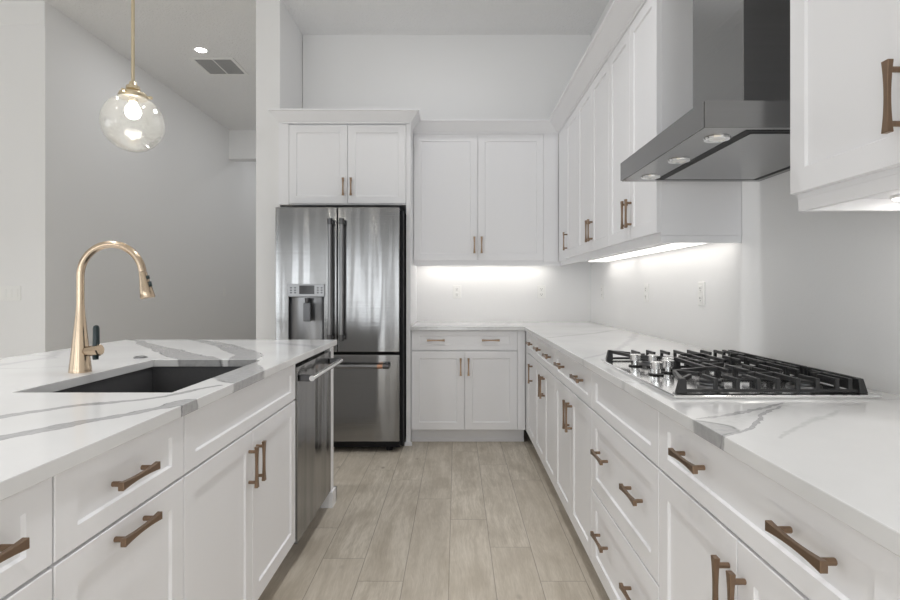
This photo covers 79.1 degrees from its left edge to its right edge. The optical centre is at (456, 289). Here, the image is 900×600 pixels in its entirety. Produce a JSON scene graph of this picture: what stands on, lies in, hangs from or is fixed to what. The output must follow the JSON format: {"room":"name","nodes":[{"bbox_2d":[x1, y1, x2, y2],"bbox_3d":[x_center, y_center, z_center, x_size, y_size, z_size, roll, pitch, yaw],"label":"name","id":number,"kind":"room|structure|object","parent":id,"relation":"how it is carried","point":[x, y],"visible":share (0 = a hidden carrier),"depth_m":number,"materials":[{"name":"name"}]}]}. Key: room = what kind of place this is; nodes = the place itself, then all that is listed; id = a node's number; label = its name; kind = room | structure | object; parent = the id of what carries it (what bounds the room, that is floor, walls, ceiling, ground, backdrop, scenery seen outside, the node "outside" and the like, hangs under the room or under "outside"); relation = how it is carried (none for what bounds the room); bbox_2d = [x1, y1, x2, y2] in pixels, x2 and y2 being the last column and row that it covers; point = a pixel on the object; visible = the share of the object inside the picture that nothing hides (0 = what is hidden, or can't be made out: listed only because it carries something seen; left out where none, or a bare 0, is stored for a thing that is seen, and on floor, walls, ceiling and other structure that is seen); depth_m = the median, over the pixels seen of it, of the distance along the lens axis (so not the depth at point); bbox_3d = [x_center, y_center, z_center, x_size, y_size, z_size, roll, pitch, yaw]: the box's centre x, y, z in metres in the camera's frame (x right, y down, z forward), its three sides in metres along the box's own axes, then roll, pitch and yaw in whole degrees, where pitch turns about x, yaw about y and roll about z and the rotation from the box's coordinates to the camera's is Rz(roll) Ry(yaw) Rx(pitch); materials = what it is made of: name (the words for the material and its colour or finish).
{"room":"kitchen","nodes":[
{"label":"kitchen","id":0,"kind":"room"},
{"bbox_2d":[0,1,58,358],"bbox_3d":[-5.160,-0.528,4.345,3.880,3.457,0.150,0,0,0],"label":"wall","id":1,"kind":"structure","parent":0,"point":[29,54],"depth_m":4.27,"materials":[{"name":"white paint"}]},
{"bbox_2d":[0,286,20,300],"bbox_3d":[-3.490,0.030,4.265,0.164,0.116,0.009,0,0,0],"label":"light switch","id":2,"kind":"object","parent":1,"relation":"attached to","point":[7,293],"visible":1,"depth_m":4.26,"materials":[{"name":"white plastic"}]},
{"bbox_2d":[0,1,44,24],"bbox_3d":[-5.111,-2.163,4.268,3.779,0.187,0.005,0,0,0],"label":"trim","id":3,"kind":"structure","parent":1,"relation":"attached to","point":[11,12],"depth_m":4.26,"materials":[{"name":"white paint"}]},
{"bbox_2d":[59,11,255,349],"bbox_3d":[-3.295,-0.528,6.960,0.150,3.457,5.080,0,0,0],"label":"wall","id":4,"kind":"structure","parent":0,"point":[188,209],"depth_m":5.68,"materials":[{"name":"white paint"}]},
{"bbox_2d":[256,0,302,339],"bbox_3d":[-1.457,-0.528,6.860,0.186,3.457,5.280,0,0,0],"label":"wall","id":5,"kind":"structure","parent":0,"point":[279,41],"depth_m":4.22,"materials":[{"name":"white paint"}]},
{"bbox_2d":[229,130,255,161],"bbox_3d":[-2.385,-2.054,7.810,1.670,0.407,0.180,0,0,0],"label":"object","id":6,"kind":"structure","parent":5,"relation":"attached to","point":[242,143],"depth_m":7.72,"materials":[{"name":"white paint"}]},
{"bbox_2d":[0,0,608,129],"bbox_3d":[-2.900,-2.307,2.250,8.600,0.100,14.900,0,0,0],"label":"ceiling","id":7,"kind":"structure","parent":0,"point":[167,32],"depth_m":4.64,"materials":[{"name":"white paint"}]},
{"bbox_2d":[99,0,162,150],"bbox_3d":[-1.281,-1.401,2.160,0.226,1.711,0.226,0,0,0],"label":"pendant light","id":8,"kind":"object","parent":7,"relation":"hanging from","point":[132,93],"visible":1,"depth_m":2.15,"materials":[{"name":"gold metal"}]},
{"bbox_2d":[128,97,137,102],"bbox_3d":[-1.281,-0.749,2.160,0.034,0.013,0.034,0,0,0],"label":"socket","id":9,"kind":"object","parent":8,"relation":"attached to","point":[130,99],"depth_m":2.15,"materials":[{"name":"gold metal"}]},
{"bbox_2d":[193,47,208,53],"bbox_3d":[-2.407,-2.254,5.140,0.142,0.006,0.142,0,0,0],"label":"recessed light","id":10,"kind":"object","parent":7,"relation":"in","point":[202,50],"visible":1,"depth_m":5.14,"materials":[{"name":"white plastic"}]},
{"bbox_2d":[189,58,248,75],"bbox_3d":[-2.390,-2.253,5.520,0.430,0.007,0.430,0,0,0],"label":"ceiling vent","id":11,"kind":"object","parent":7,"relation":"in","point":[210,66],"visible":1,"depth_m":5.50,"materials":[{"name":"white plastic"}]},
{"bbox_2d":[258,425,609,599],"bbox_3d":[-2.900,1.250,2.250,8.600,0.100,14.900,0,0,0],"label":"floor","id":12,"kind":"structure","parent":0,"point":[421,520],"depth_m":2.68,"materials":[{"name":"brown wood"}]},
{"bbox_2d":[0,477,51,599],"bbox_3d":[-0.996,0.758,0.693,0.673,0.884,0.486,0,0,0],"label":"base cabinet","id":13,"kind":"object","parent":12,"relation":"on","point":[26,515],"visible":0.99,"depth_m":0.88,"materials":[{"name":"white paint"}]},
{"bbox_2d":[47,417,182,599],"bbox_3d":[-0.996,0.758,1.162,0.673,0.884,0.448,0,0,0],"label":"base cabinet","id":14,"kind":"object","parent":12,"relation":"on","point":[117,514],"visible":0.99,"depth_m":1.14,"materials":[{"name":"white paint"}]},
{"bbox_2d":[179,364,294,599],"bbox_3d":[-0.996,0.758,1.868,0.673,0.884,0.960,0,0,0],"label":"base cabinet","id":15,"kind":"object","parent":12,"relation":"on","point":[238,476],"visible":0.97,"depth_m":1.76,"materials":[{"name":"white paint"}]},
{"bbox_2d":[0,340,336,500],"bbox_3d":[-1.277,0.301,1.750,1.200,0.030,2.700,0,0,0],"label":"countertop","id":16,"kind":"structure","parent":15,"relation":"on","point":[44,434],"depth_m":1.44,"materials":[{"name":"stone"}]},
{"bbox_2d":[68,241,154,373],"bbox_3d":[-1.189,0.059,1.885,0.291,0.454,0.069,0,0,0],"label":"kitchen faucet","id":17,"kind":"object","parent":16,"relation":"on","point":[81,353],"visible":1,"depth_m":1.87,"materials":[{"name":"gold metal"}]},
{"bbox_2d":[133,356,147,358],"bbox_3d":[-1.315,0.282,2.270,0.052,0.008,0.052,0,0,0],"label":"switch","id":18,"kind":"object","parent":16,"relation":"on","point":[135,357],"visible":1,"depth_m":2.25,"materials":[{"name":"silver metal"}]},
{"bbox_2d":[52,367,240,392],"bbox_3d":[-1.012,0.429,1.866,0.503,0.226,0.768,0,0,0],"label":"sink","id":19,"kind":"object","parent":16,"relation":"in","point":[152,379],"visible":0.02,"depth_m":2.23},
{"bbox_2d":[294,351,342,543],"bbox_3d":[-0.954,0.761,2.669,0.676,0.878,0.628,0,0,0],"label":"dishwasher","id":20,"kind":"object","parent":12,"relation":"on","point":[312,399],"visible":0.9,"depth_m":2.60,"materials":[{"name":"silver metal"}]},
{"bbox_2d":[320,347,336,507],"bbox_3d":[-1.004,0.758,3.038,0.652,0.884,0.101,0,0,0],"label":"end panel","id":21,"kind":"object","parent":12,"relation":"on","point":[329,502],"visible":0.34,"depth_m":3.02,"materials":[{"name":"white paint"}]},
{"bbox_2d":[275,207,405,450],"bbox_3d":[-0.858,0.300,4.341,0.924,1.800,0.873,0,0,0],"label":"refrigerator","id":22,"kind":"object","parent":12,"relation":"on","point":[340,272],"visible":0.86,"depth_m":3.98,"materials":[{"name":"silver metal"}]},
{"bbox_2d":[404,124,416,445],"bbox_3d":[-0.367,-0.035,4.500,0.057,2.470,0.659,0,0,0],"label":"end panel","id":23,"kind":"object","parent":12,"relation":"on","point":[411,270],"visible":0.84,"depth_m":4.18,"materials":[{"name":"white paint"}]},
{"bbox_2d":[411,330,524,441],"bbox_3d":[0.092,0.758,4.501,0.883,0.884,0.648,0,0,0],"label":"base cabinet","id":24,"kind":"object","parent":12,"relation":"on","point":[467,385],"visible":1,"depth_m":4.22,"materials":[{"name":"white paint"}]},
{"bbox_2d":[526,332,535,446],"bbox_3d":[0.847,0.758,3.952,0.688,0.884,0.496,0,0,0],"label":"base cabinet","id":25,"kind":"object","parent":12,"relation":"on","point":[530,339],"visible":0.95,"depth_m":3.93,"materials":[{"name":"white paint"}]},
{"bbox_2d":[533,337,556,487],"bbox_3d":[0.847,0.758,3.328,0.688,0.884,0.748,0,0,0],"label":"base cabinet","id":26,"kind":"object","parent":12,"relation":"on","point":[545,376],"visible":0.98,"depth_m":3.27,"materials":[{"name":"white paint"}]},
{"bbox_2d":[553,349,592,562],"bbox_3d":[0.847,0.758,2.555,0.688,0.884,0.794,0,0,0],"label":"base cabinet","id":27,"kind":"object","parent":12,"relation":"on","point":[573,382],"visible":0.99,"depth_m":2.48,"materials":[{"name":"white paint"}]},
{"bbox_2d":[590,372,661,599],"bbox_3d":[0.847,0.758,1.800,0.688,0.884,0.711,0,0,0],"label":"base cabinet","id":28,"kind":"object","parent":12,"relation":"on","point":[624,452],"visible":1,"depth_m":1.74,"materials":[{"name":"white paint"}]},
{"bbox_2d":[659,412,899,599],"bbox_3d":[0.847,0.758,1.041,0.688,0.884,0.800,0,0,0],"label":"base cabinet","id":29,"kind":"object","parent":12,"relation":"on","point":[728,530],"visible":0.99,"depth_m":1.01,"materials":[{"name":"white paint"}]},
{"bbox_2d":[411,322,899,556],"bbox_3d":[0.422,0.301,2.724,1.544,0.030,4.209,0,0,0],"label":"countertop","id":30,"kind":"structure","parent":29,"relation":"on","point":[840,456],"depth_m":1.13,"materials":[{"name":"stone"}]},
{"bbox_2d":[601,350,881,398],"bbox_3d":[0.840,0.260,1.784,0.543,0.052,0.727,0,0,0],"label":"gas cooktop","id":31,"kind":"object","parent":30,"relation":"in","point":[698,375],"visible":1,"depth_m":1.58,"materials":[{"name":"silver metal"}]},
{"bbox_2d":[303,35,590,424],"bbox_3d":[-0.007,-0.528,4.905,2.705,3.457,0.150,0,0,0],"label":"wall","id":32,"kind":"structure","parent":0,"point":[442,76],"depth_m":4.83,"materials":[{"name":"white paint"}]},
{"bbox_2d":[279,124,405,213],"bbox_3d":[-0.874,-0.960,4.488,0.977,0.620,0.681,0,0,0],"label":"upper cabinet","id":33,"kind":"object","parent":32,"relation":"attached to","point":[337,166],"visible":1,"depth_m":4.19,"materials":[{"name":"white paint"}]},
{"bbox_2d":[267,108,420,134],"bbox_3d":[-0.853,-1.318,4.455,1.143,0.092,0.690,0,0,0],"label":"crown molding","id":34,"kind":"structure","parent":33,"relation":"attached to","point":[291,116],"depth_m":4.15,"materials":[{"name":"white paint"}]},
{"bbox_2d":[453,285,460,297],"bbox_3d":[0.007,0.022,4.825,0.072,0.116,0.008,0,0,0],"label":"wall outlet","id":35,"kind":"object","parent":32,"relation":"attached to","point":[456,288],"visible":1,"depth_m":4.82,"materials":[{"name":"white plastic"}]},
{"bbox_2d":[414,134,557,261],"bbox_3d":[0.243,-0.750,4.633,1.185,1.050,0.391,0,0,0],"label":"upper cabinet","id":36,"kind":"object","parent":32,"relation":"attached to","point":[478,197],"visible":1,"depth_m":4.48,"materials":[{"name":"white paint"}]},
{"bbox_2d":[537,285,545,297],"bbox_3d":[0.755,0.022,4.825,0.072,0.116,0.008,0,0,0],"label":"wall outlet","id":37,"kind":"object","parent":32,"relation":"attached to","point":[541,289],"visible":1,"depth_m":4.82,"materials":[{"name":"white plastic"}]},
{"bbox_2d":[591,0,899,395],"bbox_3d":[1.270,-0.528,-0.135,0.150,3.457,9.930,0,0,0],"label":"wall","id":38,"kind":"structure","parent":0,"point":[819,290],"depth_m":1.99,"materials":[{"name":"white paint"}]},
{"bbox_2d":[559,105,601,261],"bbox_3d":[0.999,-0.750,4.109,0.389,1.050,0.692,0,0,0],"label":"upper cabinet","id":39,"kind":"object","parent":38,"relation":"attached to","point":[568,135],"visible":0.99,"depth_m":4.09,"materials":[{"name":"white paint"}]},
{"bbox_2d":[588,255,628,261],"bbox_3d":[1.097,-0.219,3.930,0.135,0.011,0.640,0,0,0],"label":"light bar","id":40,"kind":"object","parent":39,"relation":"attached to","point":[607,258],"visible":0.82,"depth_m":3.91,"materials":[{"name":"white plastic"}]},
{"bbox_2d":[578,58,642,256],"bbox_3d":[0.999,-0.750,3.377,0.389,1.050,0.768,0,0,0],"label":"upper cabinet","id":41,"kind":"object","parent":38,"relation":"attached to","point":[593,108],"visible":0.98,"depth_m":3.32,"materials":[{"name":"white paint"}]},
{"bbox_2d":[644,284,648,301],"bbox_3d":[1.190,0.022,3.417,0.008,0.116,0.072,0,0,0],"label":"wall outlet","id":42,"kind":"object","parent":38,"relation":"attached to","point":[646,286],"visible":1,"depth_m":3.40,"materials":[{"name":"white plastic"}]},
{"bbox_2d":[609,0,741,247],"bbox_3d":[0.999,-0.750,2.635,0.389,1.050,0.713,0,0,0],"label":"upper cabinet","id":43,"kind":"object","parent":38,"relation":"attached to","point":[651,65],"visible":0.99,"depth_m":2.30,"materials":[{"name":"white paint"}]},
{"bbox_2d":[413,0,645,133],"bbox_3d":[0.421,-1.322,3.334,1.201,0.092,2.508,0,0,-9],"label":"crown molding","id":44,"kind":"structure","parent":43,"relation":"attached to","point":[620,15],"depth_m":3.67,"materials":[{"name":"white paint"}]},
{"bbox_2d":[414,236,740,265],"bbox_3d":[0.764,-0.210,3.580,1.083,0.030,2.695,0,0,-29],"label":"rail","id":45,"kind":"object","parent":43,"relation":"attached to","point":[660,239],"visible":1,"depth_m":2.91,"materials":[{"name":"white paint"}]},
{"bbox_2d":[613,243,704,256],"bbox_3d":[1.097,-0.219,2.950,0.135,0.011,1.240,0,0,0],"label":"light bar","id":46,"kind":"object","parent":43,"relation":"attached to","point":[668,246],"visible":0.61,"depth_m":2.93,"materials":[{"name":"white plastic"}]},
{"bbox_2d":[698,282,704,305],"bbox_3d":[1.190,0.022,2.650,0.008,0.116,0.072,0,0,0],"label":"wall outlet","id":47,"kind":"object","parent":38,"relation":"attached to","point":[701,285],"visible":1,"depth_m":2.64,"materials":[{"name":"white plastic"}]},
{"bbox_2d":[620,0,789,181],"bbox_3d":[0.920,-1.337,1.788,0.547,1.836,0.717,0,0,0],"label":"range hood","id":48,"kind":"object","parent":38,"relation":"attached to","point":[736,128],"visible":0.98,"depth_m":1.63,"materials":[{"name":"metal"}]},
{"bbox_2d":[641,175,660,179],"bbox_3d":[0.732,-0.422,2.050,0.072,0.004,0.072,0,0,0],"label":"light","id":49,"kind":"object","parent":48,"relation":"attached to","point":[647,177],"depth_m":2.05,"materials":[{"name":"white plastic"}]},
{"bbox_2d":[667,158,690,163],"bbox_3d":[0.732,-0.422,1.790,0.072,0.004,0.072,0,0,0],"label":"light","id":50,"kind":"object","parent":48,"relation":"attached to","point":[669,160],"depth_m":1.79,"materials":[{"name":"white plastic"}]},
{"bbox_2d":[703,135,730,142],"bbox_3d":[0.732,-0.422,1.530,0.072,0.004,0.072,0,0,0],"label":"light","id":51,"kind":"object","parent":48,"relation":"attached to","point":[706,138],"depth_m":1.53,"materials":[{"name":"white plastic"}]},
{"bbox_2d":[790,0,899,199],"bbox_3d":[0.999,-0.750,0.993,0.389,1.050,0.752,0,0,0],"label":"upper cabinet","id":52,"kind":"object","parent":38,"relation":"attached to","point":[845,54],"visible":1,"depth_m":1.19,"materials":[{"name":"white paint"}]},
{"bbox_2d":[798,173,899,211],"bbox_3d":[1.025,-0.210,0.992,0.336,0.030,0.749,0,0,0],"label":"rail","id":53,"kind":"object","parent":52,"relation":"attached to","point":[851,198],"visible":1,"depth_m":1.27,"materials":[{"name":"white paint"}]},
{"bbox_2d":[890,194,899,200],"bbox_3d":[1.085,-0.219,0.990,0.070,0.011,0.660,0,0,0],"label":"light bar","id":54,"kind":"object","parent":52,"relation":"attached to","point":[895,197],"visible":1,"depth_m":1.30,"materials":[{"name":"white plastic"}]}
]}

